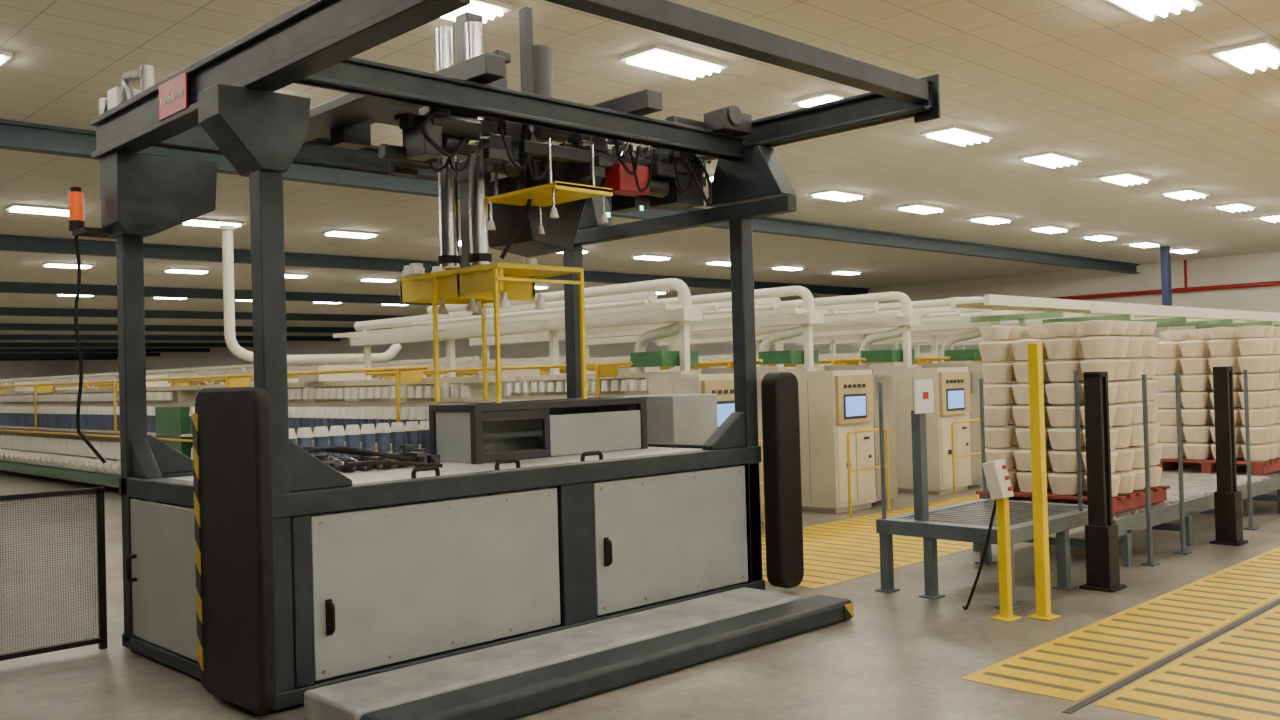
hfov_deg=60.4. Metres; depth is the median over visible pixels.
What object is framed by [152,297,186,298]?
ceiling light
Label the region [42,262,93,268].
ceiling light
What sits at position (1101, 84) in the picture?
ceiling
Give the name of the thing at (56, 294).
ceiling light
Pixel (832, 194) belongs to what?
ceiling light
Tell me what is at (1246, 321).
machine
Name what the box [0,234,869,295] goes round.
ceiling beam
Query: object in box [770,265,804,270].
ceiling light
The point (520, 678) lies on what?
step platform
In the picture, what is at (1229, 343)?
stacked containers
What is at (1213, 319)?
machine
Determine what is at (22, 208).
ceiling light
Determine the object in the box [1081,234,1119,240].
ceiling light
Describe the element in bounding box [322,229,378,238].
ceiling light
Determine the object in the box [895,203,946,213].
ceiling light
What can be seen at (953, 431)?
machine
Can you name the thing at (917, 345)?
machine
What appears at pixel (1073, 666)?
floor marking
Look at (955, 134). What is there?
ceiling light
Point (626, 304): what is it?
machine
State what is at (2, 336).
ceiling beam
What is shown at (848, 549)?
floor marking
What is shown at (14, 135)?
ceiling beam
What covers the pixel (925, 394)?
print
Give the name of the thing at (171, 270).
ceiling light
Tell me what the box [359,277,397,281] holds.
ceiling light
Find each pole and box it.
[1141,375,1159,566]
[1175,373,1192,554]
[1243,370,1258,530]
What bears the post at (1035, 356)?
on the floor at (902, 654)
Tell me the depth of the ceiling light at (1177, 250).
39.28 m
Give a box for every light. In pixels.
[0,50,11,65]
[5,203,68,215]
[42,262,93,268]
[56,294,92,296]
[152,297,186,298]
[163,268,209,273]
[183,218,244,226]
[285,273,308,277]
[314,302,337,303]
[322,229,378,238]
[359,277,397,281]
[440,0,511,22]
[535,285,548,288]
[605,206,642,216]
[619,44,727,79]
[631,254,672,260]
[655,291,667,293]
[704,260,729,265]
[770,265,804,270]
[792,91,849,106]
[808,189,866,201]
[830,270,861,274]
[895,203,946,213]
[920,125,994,145]
[967,215,1013,224]
[1019,151,1082,167]
[1028,225,1070,233]
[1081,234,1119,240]
[1097,171,1152,185]
[1107,0,1203,20]
[1127,241,1161,247]
[1160,188,1209,199]
[1170,247,1199,253]
[1210,38,1279,72]
[1212,202,1256,211]
[1257,213,1279,222]
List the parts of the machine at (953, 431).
yellow rail, hand rail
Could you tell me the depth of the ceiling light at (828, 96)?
15.98 m
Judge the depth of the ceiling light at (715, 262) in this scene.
38.99 m
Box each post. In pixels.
[1027,343,1060,620]
[1079,371,1126,592]
[1209,366,1247,545]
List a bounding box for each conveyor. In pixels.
[875,371,1087,609]
[973,463,1279,566]
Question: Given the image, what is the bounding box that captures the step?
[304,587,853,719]
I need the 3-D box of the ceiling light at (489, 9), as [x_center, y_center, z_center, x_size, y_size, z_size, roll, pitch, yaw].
[-2.072,-3.725,11.539,1.320,0.103,0.660,-1,-1,-44]
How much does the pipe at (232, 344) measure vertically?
1.991 m
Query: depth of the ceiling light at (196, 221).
26.25 m
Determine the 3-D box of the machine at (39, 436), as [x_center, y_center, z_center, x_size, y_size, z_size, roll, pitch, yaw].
[-22.971,1.810,32.873,1.080,1.820,62.034,-1,-1,-44]
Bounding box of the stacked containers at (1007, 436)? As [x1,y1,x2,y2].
[976,320,1169,513]
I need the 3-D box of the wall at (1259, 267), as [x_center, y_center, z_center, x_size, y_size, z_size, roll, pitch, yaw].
[-16.136,0.453,82.682,0.200,5.600,159.000,-1,-1,-44]
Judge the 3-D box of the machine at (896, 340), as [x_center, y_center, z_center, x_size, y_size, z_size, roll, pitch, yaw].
[-12.782,1.229,41.330,1.415,2.660,63.057,-1,-1,-44]
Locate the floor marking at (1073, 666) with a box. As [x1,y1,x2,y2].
[960,547,1279,719]
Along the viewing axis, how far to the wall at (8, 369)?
136.39 m
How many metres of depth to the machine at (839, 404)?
12.89 m
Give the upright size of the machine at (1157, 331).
2.660 m
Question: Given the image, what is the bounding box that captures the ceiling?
[0,0,1279,360]
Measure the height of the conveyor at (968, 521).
1.550 m
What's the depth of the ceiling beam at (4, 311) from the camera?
56.51 m
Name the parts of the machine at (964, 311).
yellow rail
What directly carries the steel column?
on the floor at (902, 654)
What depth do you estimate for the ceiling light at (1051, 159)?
21.11 m
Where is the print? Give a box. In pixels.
[923,392,928,398]
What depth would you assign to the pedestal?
6.94 m
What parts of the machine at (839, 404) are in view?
yellow rail, hand rail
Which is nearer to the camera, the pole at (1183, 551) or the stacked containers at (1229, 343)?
the pole at (1183, 551)
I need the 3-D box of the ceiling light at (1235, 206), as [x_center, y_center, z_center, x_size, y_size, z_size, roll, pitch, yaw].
[15.484,-3.966,28.627,1.320,0.103,0.660,-1,-1,-44]
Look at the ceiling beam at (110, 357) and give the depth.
124.00 m
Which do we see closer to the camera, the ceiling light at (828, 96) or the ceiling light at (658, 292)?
the ceiling light at (828, 96)
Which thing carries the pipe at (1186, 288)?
hanging from the ceiling
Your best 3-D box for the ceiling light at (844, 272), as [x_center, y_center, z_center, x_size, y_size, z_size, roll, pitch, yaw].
[8.353,-3.535,44.562,1.320,0.103,0.660,-1,-1,-44]
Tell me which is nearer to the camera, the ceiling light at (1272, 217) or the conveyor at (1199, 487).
the conveyor at (1199, 487)
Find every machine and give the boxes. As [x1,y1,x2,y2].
[0,278,777,532]
[0,286,896,516]
[0,365,515,487]
[7,292,986,496]
[188,297,1052,448]
[193,311,1169,442]
[195,308,1058,385]
[546,314,1206,374]
[691,316,1207,370]
[841,318,1239,364]
[915,319,1266,364]
[915,321,1274,359]
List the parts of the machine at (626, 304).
yellow rail, hand rail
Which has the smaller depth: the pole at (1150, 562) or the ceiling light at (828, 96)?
the pole at (1150, 562)
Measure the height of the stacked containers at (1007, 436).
1.533 m
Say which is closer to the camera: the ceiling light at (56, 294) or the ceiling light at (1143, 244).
the ceiling light at (1143, 244)
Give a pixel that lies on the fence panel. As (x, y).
(101, 639)
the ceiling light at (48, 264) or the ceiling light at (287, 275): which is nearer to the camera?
the ceiling light at (48, 264)
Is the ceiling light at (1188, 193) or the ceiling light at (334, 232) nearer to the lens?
the ceiling light at (1188, 193)
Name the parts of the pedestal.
post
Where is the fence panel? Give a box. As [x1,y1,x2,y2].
[0,487,107,660]
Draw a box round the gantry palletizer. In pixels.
[69,0,940,713]
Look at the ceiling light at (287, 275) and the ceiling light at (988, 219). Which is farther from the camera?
the ceiling light at (287, 275)
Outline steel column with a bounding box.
[1160,246,1171,305]
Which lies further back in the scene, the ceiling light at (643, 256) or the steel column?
the steel column
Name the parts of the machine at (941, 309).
yellow rail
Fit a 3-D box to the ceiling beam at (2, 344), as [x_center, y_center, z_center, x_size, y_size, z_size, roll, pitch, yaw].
[-64.866,-0.968,70.930,86.000,0.380,0.280,-1,-1,-44]
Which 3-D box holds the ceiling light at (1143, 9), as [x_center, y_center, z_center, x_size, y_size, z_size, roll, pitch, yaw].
[5.569,-3.931,12.002,1.320,0.103,0.660,-1,-1,-44]
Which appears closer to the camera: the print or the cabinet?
the print
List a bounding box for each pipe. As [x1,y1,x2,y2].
[219,225,401,364]
[950,294,1279,443]
[1050,260,1279,299]
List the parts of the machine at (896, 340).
yellow rail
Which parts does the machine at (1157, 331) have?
yellow rail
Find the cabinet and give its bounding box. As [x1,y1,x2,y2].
[624,394,717,443]
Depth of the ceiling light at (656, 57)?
13.82 m
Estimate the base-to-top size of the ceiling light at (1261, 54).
0.103 m
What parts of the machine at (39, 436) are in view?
yellow rail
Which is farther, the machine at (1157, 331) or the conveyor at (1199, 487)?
the machine at (1157, 331)
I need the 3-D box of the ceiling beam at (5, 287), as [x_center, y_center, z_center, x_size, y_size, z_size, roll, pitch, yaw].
[-28.623,-2.522,33.673,86.000,0.380,0.280,-1,-1,-44]
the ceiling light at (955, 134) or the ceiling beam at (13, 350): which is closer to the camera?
the ceiling light at (955, 134)
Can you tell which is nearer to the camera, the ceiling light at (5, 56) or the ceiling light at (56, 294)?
the ceiling light at (5, 56)
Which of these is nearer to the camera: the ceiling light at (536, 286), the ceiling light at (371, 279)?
the ceiling light at (371, 279)
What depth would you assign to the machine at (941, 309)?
17.03 m
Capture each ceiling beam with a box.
[0,119,1139,273]
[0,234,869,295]
[0,282,438,304]
[0,307,407,321]
[0,323,390,332]
[0,334,340,340]
[0,342,252,346]
[0,348,209,352]
[0,353,159,356]
[0,356,117,360]
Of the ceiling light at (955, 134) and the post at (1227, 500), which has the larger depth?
the ceiling light at (955, 134)
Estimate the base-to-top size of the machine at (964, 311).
2.660 m
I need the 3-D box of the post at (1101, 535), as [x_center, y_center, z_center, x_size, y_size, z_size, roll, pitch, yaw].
[3.271,0.853,7.835,0.240,1.540,0.240,-1,-1,-44]
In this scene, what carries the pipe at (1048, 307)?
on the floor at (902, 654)
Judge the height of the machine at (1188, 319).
2.660 m
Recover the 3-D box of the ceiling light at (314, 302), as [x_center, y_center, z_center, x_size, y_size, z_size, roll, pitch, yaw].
[-14.934,-2.768,52.582,1.320,0.103,0.660,-1,-1,-44]
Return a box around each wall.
[0,360,75,381]
[75,251,1279,379]
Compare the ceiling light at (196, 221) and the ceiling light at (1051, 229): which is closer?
the ceiling light at (196, 221)
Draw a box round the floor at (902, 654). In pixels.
[0,470,1279,719]
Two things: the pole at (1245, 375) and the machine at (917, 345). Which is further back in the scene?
the machine at (917, 345)
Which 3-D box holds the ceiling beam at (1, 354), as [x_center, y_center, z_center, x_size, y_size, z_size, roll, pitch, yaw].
[-82.987,-0.191,89.558,86.000,0.380,0.280,-1,-1,-44]
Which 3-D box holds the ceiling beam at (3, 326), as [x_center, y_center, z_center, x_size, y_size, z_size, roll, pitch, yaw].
[-46.744,-1.745,52.301,86.000,0.380,0.280,-1,-1,-44]
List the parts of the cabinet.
door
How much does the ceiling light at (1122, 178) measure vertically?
0.103 m
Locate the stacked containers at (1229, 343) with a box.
[1153,326,1279,474]
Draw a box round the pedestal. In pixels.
[962,459,1021,621]
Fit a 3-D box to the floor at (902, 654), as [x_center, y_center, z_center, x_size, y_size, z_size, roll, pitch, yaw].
[-46.939,3.777,52.579,86.400,0.200,159.400,-1,-1,-44]
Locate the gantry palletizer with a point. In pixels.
(266, 571)
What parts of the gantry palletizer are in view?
name plate, frame, gripper plate, overhead frame, hopper frame, drive motor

